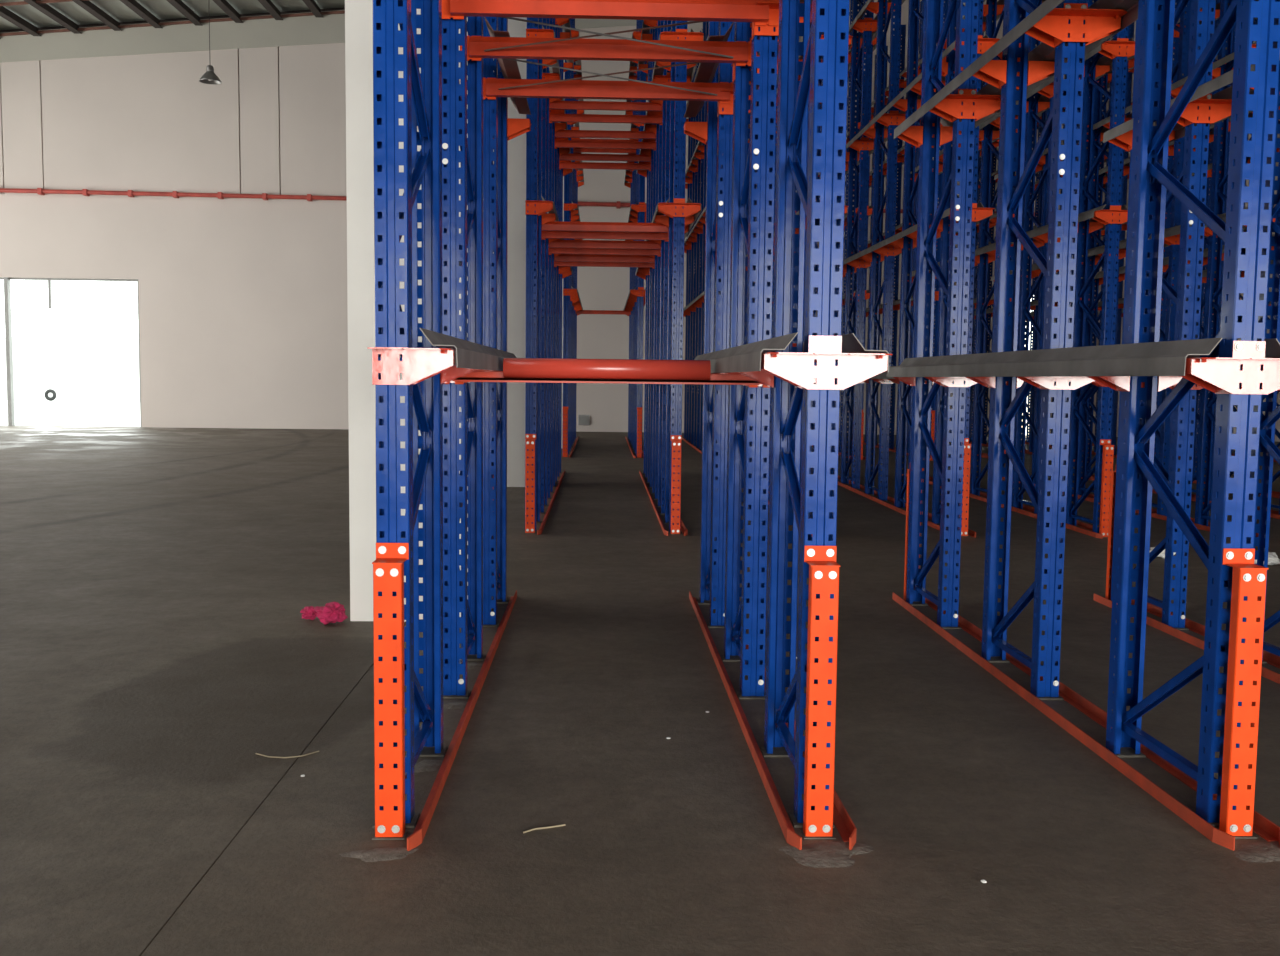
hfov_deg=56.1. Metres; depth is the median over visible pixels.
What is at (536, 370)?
beam
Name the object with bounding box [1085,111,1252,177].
rail
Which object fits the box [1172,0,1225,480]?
frame
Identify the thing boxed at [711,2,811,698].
frame
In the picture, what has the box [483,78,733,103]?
cross beam
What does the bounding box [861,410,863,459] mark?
guard
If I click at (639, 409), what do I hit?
guard
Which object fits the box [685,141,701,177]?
rail
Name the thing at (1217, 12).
frame
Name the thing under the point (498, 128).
frame
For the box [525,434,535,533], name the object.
guard
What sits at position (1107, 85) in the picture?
frame
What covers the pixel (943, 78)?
rail
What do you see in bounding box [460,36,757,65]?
cross beam
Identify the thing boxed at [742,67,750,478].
frame
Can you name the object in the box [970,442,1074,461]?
rail
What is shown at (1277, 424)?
wall
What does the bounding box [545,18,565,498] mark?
frame
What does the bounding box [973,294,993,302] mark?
rail
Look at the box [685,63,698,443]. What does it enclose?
frame
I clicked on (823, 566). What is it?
guard
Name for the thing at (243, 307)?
wall
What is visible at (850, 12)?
frame
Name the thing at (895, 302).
rail
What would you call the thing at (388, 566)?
guard
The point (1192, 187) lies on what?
frame
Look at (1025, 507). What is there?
rail
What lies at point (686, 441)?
rail
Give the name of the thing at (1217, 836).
rail
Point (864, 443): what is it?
rail
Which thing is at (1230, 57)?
rail
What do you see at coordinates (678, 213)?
frame
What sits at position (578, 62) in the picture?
rail
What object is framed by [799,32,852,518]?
frame
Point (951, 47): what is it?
rail
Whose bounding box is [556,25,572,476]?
frame
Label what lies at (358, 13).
column
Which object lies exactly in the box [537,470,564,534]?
rail
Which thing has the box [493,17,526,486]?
column
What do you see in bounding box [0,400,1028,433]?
ground
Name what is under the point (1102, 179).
frame
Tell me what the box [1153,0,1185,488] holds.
frame
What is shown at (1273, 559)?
paper scrap
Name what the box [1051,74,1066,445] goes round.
frame
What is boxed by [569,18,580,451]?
frame
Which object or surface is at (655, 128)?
frame
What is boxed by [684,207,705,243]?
rail
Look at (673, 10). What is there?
cross beam
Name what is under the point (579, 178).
frame
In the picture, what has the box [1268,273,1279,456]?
frame
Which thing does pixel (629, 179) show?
frame
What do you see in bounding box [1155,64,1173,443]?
frame
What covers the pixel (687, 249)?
frame
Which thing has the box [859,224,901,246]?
rail
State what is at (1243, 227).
rail
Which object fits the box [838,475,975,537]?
rail
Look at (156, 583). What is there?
floor
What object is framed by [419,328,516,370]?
rail
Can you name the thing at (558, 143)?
cross beam
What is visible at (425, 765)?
smear
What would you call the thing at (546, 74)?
frame
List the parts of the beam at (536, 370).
plate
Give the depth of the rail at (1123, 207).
11.87 m
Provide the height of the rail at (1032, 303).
0.122 m
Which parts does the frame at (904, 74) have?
post, post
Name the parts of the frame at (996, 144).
post, post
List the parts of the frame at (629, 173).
post, post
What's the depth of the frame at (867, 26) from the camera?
15.97 m
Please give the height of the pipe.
0.439 m
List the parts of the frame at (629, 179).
post, post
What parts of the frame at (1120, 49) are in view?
post, post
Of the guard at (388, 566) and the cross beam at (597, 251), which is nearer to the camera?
the guard at (388, 566)
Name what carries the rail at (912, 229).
attached to the frame at (867, 26)
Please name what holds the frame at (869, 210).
on the floor
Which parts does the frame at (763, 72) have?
plate, post, plate, post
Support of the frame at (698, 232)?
on the floor
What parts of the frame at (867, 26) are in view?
post, post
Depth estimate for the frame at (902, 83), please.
24.92 m
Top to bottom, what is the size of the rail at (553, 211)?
0.122 m
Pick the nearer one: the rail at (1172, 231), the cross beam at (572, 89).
the cross beam at (572, 89)
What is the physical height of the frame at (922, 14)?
8.759 m
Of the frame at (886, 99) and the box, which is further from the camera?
the box
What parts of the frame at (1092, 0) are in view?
post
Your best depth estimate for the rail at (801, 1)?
5.53 m
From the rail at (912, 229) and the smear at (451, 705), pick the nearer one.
the smear at (451, 705)
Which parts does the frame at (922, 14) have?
post, post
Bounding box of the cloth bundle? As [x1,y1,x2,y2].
[300,606,317,619]
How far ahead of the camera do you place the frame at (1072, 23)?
5.47 m
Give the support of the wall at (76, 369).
on the ground
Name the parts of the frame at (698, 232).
post, post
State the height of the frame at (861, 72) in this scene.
8.759 m
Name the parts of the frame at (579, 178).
post, post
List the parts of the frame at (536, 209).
post, post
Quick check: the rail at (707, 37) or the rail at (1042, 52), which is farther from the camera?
the rail at (707, 37)
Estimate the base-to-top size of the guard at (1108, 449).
0.916 m
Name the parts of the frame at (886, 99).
post, post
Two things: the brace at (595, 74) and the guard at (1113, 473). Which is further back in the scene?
the guard at (1113, 473)
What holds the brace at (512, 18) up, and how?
attached to the cross beam at (576, 49)
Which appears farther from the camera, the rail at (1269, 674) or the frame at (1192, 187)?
the frame at (1192, 187)
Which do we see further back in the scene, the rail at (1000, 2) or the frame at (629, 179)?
the frame at (629, 179)
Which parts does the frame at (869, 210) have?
post, post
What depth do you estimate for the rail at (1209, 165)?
17.03 m
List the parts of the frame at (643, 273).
post, post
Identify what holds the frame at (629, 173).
on the floor
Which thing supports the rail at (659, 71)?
attached to the frame at (652, 23)
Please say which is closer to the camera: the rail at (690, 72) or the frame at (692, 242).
the rail at (690, 72)
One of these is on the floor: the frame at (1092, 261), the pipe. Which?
the frame at (1092, 261)
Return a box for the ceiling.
[0,0,1257,38]
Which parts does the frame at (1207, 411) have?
post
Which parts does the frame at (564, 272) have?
post, post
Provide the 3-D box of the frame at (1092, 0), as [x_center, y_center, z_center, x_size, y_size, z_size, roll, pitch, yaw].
[8.116,-4.703,22.248,0.386,8.759,1.038,0,5,-2]
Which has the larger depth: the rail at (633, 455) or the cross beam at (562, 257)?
the rail at (633, 455)
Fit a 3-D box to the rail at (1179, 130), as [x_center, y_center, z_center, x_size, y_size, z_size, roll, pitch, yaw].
[3.376,-2.037,5.710,0.118,0.122,3.975,0,5,-2]
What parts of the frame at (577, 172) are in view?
post, post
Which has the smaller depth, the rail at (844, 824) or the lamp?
the rail at (844, 824)
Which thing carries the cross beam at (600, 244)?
attached to the frame at (546, 74)
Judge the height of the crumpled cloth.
0.125 m
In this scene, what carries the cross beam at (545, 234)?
attached to the frame at (546, 74)
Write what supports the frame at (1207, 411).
on the floor
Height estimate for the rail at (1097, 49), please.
0.122 m
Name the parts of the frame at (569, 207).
post, post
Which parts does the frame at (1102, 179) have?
post, post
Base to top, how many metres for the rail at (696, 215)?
0.122 m
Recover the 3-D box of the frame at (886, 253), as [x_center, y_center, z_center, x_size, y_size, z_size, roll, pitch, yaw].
[2.962,-4.117,14.473,0.386,8.759,1.038,0,5,-2]
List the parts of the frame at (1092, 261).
post, post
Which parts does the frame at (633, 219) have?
post, post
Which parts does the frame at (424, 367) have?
post, plate, post, plate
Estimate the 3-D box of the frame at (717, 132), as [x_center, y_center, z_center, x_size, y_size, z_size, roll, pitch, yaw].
[0.499,-3.528,7.023,0.386,8.759,1.038,0,5,-2]
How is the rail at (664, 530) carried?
on the floor
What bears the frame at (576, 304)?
on the floor
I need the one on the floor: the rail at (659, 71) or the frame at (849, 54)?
the frame at (849, 54)
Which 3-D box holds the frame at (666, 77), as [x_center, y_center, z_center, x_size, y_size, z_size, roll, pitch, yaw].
[0.313,-4.012,12.837,0.386,8.759,1.038,0,5,-2]
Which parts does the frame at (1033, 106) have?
post, post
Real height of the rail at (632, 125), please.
0.122 m
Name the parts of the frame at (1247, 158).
post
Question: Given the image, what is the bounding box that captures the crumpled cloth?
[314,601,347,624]
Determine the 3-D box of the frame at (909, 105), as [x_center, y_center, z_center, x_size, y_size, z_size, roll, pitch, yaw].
[3.012,-3.989,12.925,0.386,8.759,1.038,0,5,-2]
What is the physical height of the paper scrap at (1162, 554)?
0.101 m
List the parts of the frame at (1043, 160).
post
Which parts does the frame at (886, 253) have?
post, post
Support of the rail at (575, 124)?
attached to the frame at (576, 304)
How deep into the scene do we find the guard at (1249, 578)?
3.80 m
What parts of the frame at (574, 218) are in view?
post, post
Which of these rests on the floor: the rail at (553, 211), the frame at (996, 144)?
the frame at (996, 144)
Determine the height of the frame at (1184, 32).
8.759 m
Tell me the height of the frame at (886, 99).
8.759 m
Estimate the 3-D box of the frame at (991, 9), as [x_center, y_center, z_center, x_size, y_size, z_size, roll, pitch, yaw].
[4.311,-4.106,14.517,0.386,8.759,1.038,0,5,-2]
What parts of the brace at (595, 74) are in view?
rod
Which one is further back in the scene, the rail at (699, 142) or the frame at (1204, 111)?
the rail at (699, 142)
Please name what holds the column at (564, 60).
on the floor
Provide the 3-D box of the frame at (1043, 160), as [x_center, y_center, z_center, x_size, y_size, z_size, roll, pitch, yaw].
[5.611,-4.223,16.108,0.386,8.759,1.038,0,5,-2]
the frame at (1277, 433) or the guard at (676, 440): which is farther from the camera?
the frame at (1277, 433)
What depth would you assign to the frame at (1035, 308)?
24.28 m
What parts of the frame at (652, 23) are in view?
post, post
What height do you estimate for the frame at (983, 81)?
8.759 m
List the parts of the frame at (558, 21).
post, post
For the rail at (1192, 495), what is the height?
0.046 m
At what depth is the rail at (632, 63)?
24.09 m
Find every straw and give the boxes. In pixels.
[256,751,318,757]
[523,824,564,832]
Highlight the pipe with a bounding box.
[0,188,1034,215]
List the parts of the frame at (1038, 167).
post, post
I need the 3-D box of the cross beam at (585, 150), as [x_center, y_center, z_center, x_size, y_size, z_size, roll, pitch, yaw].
[-0.700,-6.502,23.816,1.454,0.112,0.055,0,5,-2]
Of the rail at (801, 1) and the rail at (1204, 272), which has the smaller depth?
the rail at (801, 1)
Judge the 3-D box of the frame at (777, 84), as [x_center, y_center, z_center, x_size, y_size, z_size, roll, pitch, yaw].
[1.613,-4.129,14.429,0.386,8.759,1.038,0,5,-2]
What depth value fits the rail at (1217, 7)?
14.90 m
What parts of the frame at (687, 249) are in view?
post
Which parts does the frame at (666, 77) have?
post, post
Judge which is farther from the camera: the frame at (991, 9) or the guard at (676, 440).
the frame at (991, 9)
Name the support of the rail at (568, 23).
attached to the frame at (553, 127)
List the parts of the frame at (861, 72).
post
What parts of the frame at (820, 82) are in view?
post, post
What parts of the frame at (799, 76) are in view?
post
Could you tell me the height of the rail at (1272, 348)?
0.122 m
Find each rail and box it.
[407,590,516,850]
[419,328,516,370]
[484,17,530,114]
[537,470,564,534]
[541,195,572,274]
[542,26,571,161]
[562,18,573,66]
[569,436,578,457]
[573,122,583,181]
[575,36,583,113]
[623,287,635,310]
[624,123,636,183]
[625,33,634,114]
[625,436,635,457]
[635,198,669,275]
[636,29,671,173]
[638,20,649,64]
[639,470,667,535]
[680,519,687,535]
[682,438,701,453]
[683,292,703,310]
[684,22,733,116]
[684,198,700,239]
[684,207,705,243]
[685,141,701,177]
[686,37,707,117]
[687,28,703,81]
[689,591,801,849]
[694,332,797,372]
[740,637,856,849]
[748,0,811,127]
[803,333,888,372]
[818,40,955,174]
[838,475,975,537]
[838,482,939,530]
[843,202,992,277]
[843,208,949,264]
[845,34,988,175]
[848,0,904,70]
[849,0,873,33]
[853,145,904,185]
[855,54,919,121]
[858,296,912,311]
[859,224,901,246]
[863,442,930,460]
[869,373,894,378]
[887,338,1221,376]
[892,592,1234,850]
[894,0,1063,138]
[902,473,1102,538]
[908,205,1105,276]
[911,38,1112,172]
[914,0,985,69]
[925,598,1279,843]
[929,476,1111,536]
[938,38,1134,174]
[940,0,1158,127]
[955,213,996,233]
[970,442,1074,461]
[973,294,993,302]
[974,300,1039,315]
[977,205,1127,265]
[982,0,1003,33]
[991,207,1247,280]
[994,41,1255,179]
[1002,477,1209,531]
[1015,66,1233,174]
[1025,442,1116,457]
[1030,298,1123,315]
[1037,225,1246,276]
[1081,234,1274,278]
[1081,477,1279,518]
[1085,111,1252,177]
[1087,494,1257,536]
[1091,475,1278,514]
[1093,593,1279,683]
[1103,57,1279,142]
[1104,113,1252,175]
[1109,2,1228,72]
[1131,600,1279,668]
[1153,86,1253,142]
[1173,260,1272,278]
[1177,163,1220,177]
[1178,480,1279,497]
[1186,338,1279,357]
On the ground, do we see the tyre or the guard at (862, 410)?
the tyre
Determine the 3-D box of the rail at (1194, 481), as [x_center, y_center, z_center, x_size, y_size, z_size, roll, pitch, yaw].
[8.222,0.273,14.966,0.038,0.046,7.362,0,5,-2]
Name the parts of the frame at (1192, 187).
post, post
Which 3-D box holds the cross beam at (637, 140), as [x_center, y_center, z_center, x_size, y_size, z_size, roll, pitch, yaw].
[-0.671,-6.427,22.920,1.454,0.112,0.055,0,5,-2]
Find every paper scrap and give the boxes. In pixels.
[1150,547,1175,558]
[1254,552,1279,564]
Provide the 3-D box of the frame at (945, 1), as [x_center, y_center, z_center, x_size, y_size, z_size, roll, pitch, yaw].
[5.418,-4.726,22.159,0.386,8.759,1.038,0,5,-2]
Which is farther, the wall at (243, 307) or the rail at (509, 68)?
the wall at (243, 307)
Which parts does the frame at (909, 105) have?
post, post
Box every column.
[345,0,467,620]
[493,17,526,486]
[561,60,564,447]
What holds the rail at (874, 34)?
attached to the frame at (867, 26)
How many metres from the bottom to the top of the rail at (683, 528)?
0.046 m
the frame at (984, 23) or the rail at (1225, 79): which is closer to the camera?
the rail at (1225, 79)
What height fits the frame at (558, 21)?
8.759 m
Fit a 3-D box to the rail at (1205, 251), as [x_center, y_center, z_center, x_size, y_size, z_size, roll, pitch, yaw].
[6.849,-2.746,14.741,0.118,0.122,7.082,0,5,-2]
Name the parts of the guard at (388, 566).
foot plate, step plate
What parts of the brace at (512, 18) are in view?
rod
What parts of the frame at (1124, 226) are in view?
post, post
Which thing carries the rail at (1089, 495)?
on the floor
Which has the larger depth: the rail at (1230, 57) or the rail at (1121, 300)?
the rail at (1121, 300)
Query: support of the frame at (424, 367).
on the floor
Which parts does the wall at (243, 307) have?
wall panel, wall panel, wall panel, wall panel, wall panel, wall panel, wall panel, wall panel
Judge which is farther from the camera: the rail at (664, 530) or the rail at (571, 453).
the rail at (571, 453)
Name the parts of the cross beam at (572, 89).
plate, plate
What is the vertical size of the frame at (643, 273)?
8.759 m
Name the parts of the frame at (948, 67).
post, post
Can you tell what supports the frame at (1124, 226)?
on the floor
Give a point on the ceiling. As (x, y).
(29, 16)
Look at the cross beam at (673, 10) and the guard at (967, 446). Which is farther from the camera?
the guard at (967, 446)
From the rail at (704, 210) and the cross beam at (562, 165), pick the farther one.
the rail at (704, 210)
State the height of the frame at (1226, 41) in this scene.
8.759 m
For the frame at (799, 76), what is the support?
on the floor
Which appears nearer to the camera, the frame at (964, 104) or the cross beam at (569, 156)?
the frame at (964, 104)
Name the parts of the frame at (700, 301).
post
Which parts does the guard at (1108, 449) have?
step plate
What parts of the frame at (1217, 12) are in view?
post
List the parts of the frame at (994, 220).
post, post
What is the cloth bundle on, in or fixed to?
on the floor
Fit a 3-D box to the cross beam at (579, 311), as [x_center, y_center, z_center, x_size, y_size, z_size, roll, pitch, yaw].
[-0.833,-3.750,27.160,1.454,0.112,0.055,0,5,-2]
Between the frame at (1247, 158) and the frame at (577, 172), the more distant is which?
the frame at (577, 172)
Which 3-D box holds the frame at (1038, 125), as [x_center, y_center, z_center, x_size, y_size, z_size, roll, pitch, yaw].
[9.267,-5.207,28.482,0.386,8.759,1.038,0,5,-2]
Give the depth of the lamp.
25.05 m
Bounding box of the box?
[578,415,589,424]
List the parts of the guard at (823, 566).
foot plate, step plate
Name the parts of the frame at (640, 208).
post, post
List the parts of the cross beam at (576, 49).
plate, plate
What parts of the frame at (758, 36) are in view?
post, post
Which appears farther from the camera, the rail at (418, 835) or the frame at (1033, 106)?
the frame at (1033, 106)
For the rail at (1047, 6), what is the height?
0.122 m
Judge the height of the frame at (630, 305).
8.759 m
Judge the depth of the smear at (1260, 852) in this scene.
3.70 m
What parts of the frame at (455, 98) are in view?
post, plate, post, plate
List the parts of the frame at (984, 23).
post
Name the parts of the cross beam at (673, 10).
plate, plate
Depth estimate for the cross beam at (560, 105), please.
13.22 m
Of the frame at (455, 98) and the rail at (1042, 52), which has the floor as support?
the frame at (455, 98)
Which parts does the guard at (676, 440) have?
step plate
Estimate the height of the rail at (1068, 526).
0.046 m
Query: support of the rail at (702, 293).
attached to the frame at (700, 301)
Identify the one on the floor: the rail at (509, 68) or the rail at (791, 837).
the rail at (791, 837)
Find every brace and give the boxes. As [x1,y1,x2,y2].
[484,17,732,57]
[499,58,716,95]
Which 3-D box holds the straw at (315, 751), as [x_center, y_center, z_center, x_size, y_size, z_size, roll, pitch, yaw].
[-1.339,1.049,4.545,0.235,0.004,0.069,0,5,-9]
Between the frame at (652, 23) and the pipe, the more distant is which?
the pipe
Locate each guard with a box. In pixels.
[372,543,408,839]
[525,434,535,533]
[563,407,567,456]
[637,407,642,457]
[670,435,681,534]
[801,546,839,838]
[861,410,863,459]
[903,468,923,600]
[931,410,935,460]
[960,438,970,536]
[1099,439,1114,536]
[1105,464,1116,599]
[1219,548,1268,838]
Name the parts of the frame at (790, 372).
plate, post, plate, post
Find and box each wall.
[0,0,1254,436]
[0,337,1029,410]
[1262,120,1279,441]
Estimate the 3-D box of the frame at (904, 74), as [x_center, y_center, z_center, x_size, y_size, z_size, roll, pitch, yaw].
[5.368,-4.855,23.707,0.386,8.759,1.038,0,5,-2]
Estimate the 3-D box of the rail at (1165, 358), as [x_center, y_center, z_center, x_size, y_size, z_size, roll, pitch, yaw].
[1.720,-0.548,5.780,0.118,0.122,3.975,0,5,-2]
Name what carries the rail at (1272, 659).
on the floor
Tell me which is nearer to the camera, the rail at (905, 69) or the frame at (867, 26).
the frame at (867, 26)
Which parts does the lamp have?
cord, lamp shade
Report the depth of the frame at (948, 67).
11.76 m
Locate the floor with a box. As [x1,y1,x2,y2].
[0,425,1279,955]
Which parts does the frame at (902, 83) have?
post, post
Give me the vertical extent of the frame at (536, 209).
8.759 m
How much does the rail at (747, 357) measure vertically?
0.122 m
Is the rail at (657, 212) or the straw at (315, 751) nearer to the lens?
the straw at (315, 751)
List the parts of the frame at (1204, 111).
post, post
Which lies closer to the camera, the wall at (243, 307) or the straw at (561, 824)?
the straw at (561, 824)
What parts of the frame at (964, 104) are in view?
plate, post, plate, post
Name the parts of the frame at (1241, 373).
plate, post, plate, post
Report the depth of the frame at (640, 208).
21.73 m
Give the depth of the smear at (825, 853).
3.66 m
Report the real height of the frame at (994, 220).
8.759 m
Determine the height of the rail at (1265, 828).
0.046 m
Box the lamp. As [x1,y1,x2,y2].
[199,15,221,84]
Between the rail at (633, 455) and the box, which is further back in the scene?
the box
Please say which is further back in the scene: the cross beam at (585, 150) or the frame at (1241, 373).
the cross beam at (585, 150)
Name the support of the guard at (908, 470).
on the floor
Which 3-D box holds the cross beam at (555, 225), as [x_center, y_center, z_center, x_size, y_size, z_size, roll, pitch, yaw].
[-0.342,-2.474,11.824,1.454,0.112,0.055,0,5,-2]
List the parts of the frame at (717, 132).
plate, post, plate, post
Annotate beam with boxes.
[442,0,778,25]
[445,358,770,387]
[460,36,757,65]
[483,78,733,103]
[542,221,668,233]
[542,231,668,240]
[549,101,662,112]
[549,113,661,124]
[549,240,660,248]
[549,248,660,256]
[554,254,654,263]
[554,261,654,268]
[555,130,655,138]
[555,140,655,149]
[559,153,650,161]
[559,161,650,170]
[571,138,638,141]
[573,148,635,152]
[576,310,630,314]
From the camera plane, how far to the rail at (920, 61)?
17.21 m
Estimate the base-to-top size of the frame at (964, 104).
8.759 m
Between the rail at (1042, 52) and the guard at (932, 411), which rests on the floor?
the guard at (932, 411)
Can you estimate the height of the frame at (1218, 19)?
8.759 m
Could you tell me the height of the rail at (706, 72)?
0.077 m
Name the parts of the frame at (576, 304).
post, post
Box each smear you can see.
[339,847,417,861]
[414,760,442,772]
[443,702,466,708]
[467,663,482,668]
[779,840,874,867]
[1234,841,1279,862]
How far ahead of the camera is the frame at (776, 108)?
23.98 m
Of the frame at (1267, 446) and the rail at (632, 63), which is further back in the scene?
the rail at (632, 63)
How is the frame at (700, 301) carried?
on the floor
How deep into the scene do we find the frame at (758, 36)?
16.16 m
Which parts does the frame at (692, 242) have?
post, post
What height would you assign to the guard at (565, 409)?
0.916 m
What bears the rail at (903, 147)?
attached to the frame at (904, 74)
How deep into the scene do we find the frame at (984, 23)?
16.31 m
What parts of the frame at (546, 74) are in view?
post, post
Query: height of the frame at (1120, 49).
8.759 m
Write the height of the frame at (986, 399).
8.759 m
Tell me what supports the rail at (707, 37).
attached to the frame at (700, 301)
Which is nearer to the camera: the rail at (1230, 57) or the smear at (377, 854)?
the smear at (377, 854)
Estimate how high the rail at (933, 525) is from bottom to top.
0.046 m
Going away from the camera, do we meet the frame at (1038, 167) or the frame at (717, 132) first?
the frame at (717, 132)
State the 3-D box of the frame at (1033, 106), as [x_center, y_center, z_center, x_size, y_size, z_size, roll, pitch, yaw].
[4.361,-3.977,12.969,0.386,8.759,1.038,0,5,-2]
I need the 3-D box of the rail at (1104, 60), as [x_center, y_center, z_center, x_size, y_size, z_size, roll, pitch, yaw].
[4.457,-4.271,14.538,0.118,0.122,7.082,0,5,-2]
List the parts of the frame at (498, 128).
post, plate, post, plate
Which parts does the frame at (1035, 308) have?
post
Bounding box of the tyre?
[44,389,55,400]
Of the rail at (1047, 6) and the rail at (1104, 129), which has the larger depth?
the rail at (1104, 129)
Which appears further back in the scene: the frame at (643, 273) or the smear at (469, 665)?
the frame at (643, 273)
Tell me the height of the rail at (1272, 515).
0.046 m
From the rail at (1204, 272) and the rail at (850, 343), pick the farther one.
the rail at (1204, 272)
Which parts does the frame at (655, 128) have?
post, post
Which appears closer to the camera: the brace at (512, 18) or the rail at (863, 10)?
the brace at (512, 18)
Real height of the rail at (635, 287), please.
0.122 m
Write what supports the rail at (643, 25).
attached to the frame at (652, 23)
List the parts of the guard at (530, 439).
step plate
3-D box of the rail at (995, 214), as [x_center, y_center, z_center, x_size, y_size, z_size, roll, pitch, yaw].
[6.524,-5.140,25.310,0.118,0.122,7.082,0,5,-2]
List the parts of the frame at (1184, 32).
post, post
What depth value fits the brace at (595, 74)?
6.25 m
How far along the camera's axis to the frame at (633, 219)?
23.45 m
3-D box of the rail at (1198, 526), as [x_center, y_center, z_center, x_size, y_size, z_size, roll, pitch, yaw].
[5.523,0.250,14.878,0.038,0.046,7.362,0,5,-2]
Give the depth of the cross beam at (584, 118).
13.88 m
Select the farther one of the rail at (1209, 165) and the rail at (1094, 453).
the rail at (1094, 453)
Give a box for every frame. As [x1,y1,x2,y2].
[367,0,476,827]
[442,16,502,698]
[483,17,530,626]
[523,17,556,531]
[540,18,561,512]
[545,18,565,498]
[551,18,570,486]
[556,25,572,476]
[562,18,578,456]
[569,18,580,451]
[571,18,581,446]
[573,99,582,442]
[575,100,583,439]
[624,100,632,438]
[625,73,634,443]
[626,20,647,447]
[628,20,647,451]
[629,20,645,457]
[636,29,652,477]
[641,20,657,487]
[645,20,663,499]
[650,20,690,513]
[654,21,703,532]
[683,21,750,627]
[683,77,693,440]
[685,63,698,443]
[689,22,705,447]
[695,21,707,450]
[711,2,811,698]
[738,0,891,827]
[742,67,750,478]
[746,23,773,477]
[768,84,777,500]
[769,108,776,450]
[774,75,800,512]
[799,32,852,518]
[813,56,821,406]
[818,53,857,276]
[839,0,856,452]
[840,0,876,489]
[846,0,876,455]
[852,72,872,434]
[859,0,905,501]
[865,46,887,444]
[879,25,905,449]
[887,0,944,514]
[893,0,1000,628]
[896,1,921,452]
[908,0,945,468]
[927,0,947,457]
[929,0,999,526]
[939,5,985,480]
[966,0,1126,699]
[967,26,998,449]
[970,0,1017,495]
[970,81,983,441]
[982,59,997,443]
[988,14,1020,452]
[993,14,1042,466]
[1011,0,1059,513]
[1021,94,1041,441]
[1029,111,1057,451]
[1032,108,1064,483]
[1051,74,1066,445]
[1057,0,1092,454]
[1065,85,1107,450]
[1066,0,1134,532]
[1078,25,1131,496]
[1082,30,1133,476]
[1086,0,1279,826]
[1094,22,1133,454]
[1108,0,1231,629]
[1136,0,1190,515]
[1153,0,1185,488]
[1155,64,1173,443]
[1160,19,1200,450]
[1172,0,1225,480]
[1187,9,1235,500]
[1195,0,1275,526]
[1196,19,1226,457]
[1204,41,1226,440]
[1229,0,1278,477]
[1246,61,1279,663]
[1252,106,1279,514]
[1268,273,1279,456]
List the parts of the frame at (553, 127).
post, post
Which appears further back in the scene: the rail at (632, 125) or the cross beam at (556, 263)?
the rail at (632, 125)
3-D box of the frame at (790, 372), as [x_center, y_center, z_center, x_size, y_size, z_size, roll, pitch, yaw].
[0.598,-3.271,3.928,0.386,8.759,1.038,0,5,-2]
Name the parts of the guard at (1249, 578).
step plate, foot plate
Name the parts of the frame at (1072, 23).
plate, post, plate, post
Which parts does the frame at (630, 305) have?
post, post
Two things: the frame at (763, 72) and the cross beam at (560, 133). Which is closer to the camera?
the frame at (763, 72)
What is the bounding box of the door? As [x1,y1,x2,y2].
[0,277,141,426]
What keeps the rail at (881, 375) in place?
attached to the frame at (909, 105)
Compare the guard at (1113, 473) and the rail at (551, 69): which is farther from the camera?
the rail at (551, 69)
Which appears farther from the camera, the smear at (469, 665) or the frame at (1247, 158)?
the frame at (1247, 158)
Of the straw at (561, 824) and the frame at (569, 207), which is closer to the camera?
the straw at (561, 824)
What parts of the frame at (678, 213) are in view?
post, post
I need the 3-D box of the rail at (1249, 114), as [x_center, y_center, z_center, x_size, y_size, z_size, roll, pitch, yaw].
[7.155,-4.248,14.626,0.118,0.122,7.082,0,5,-2]
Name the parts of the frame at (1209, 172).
post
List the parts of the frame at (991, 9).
post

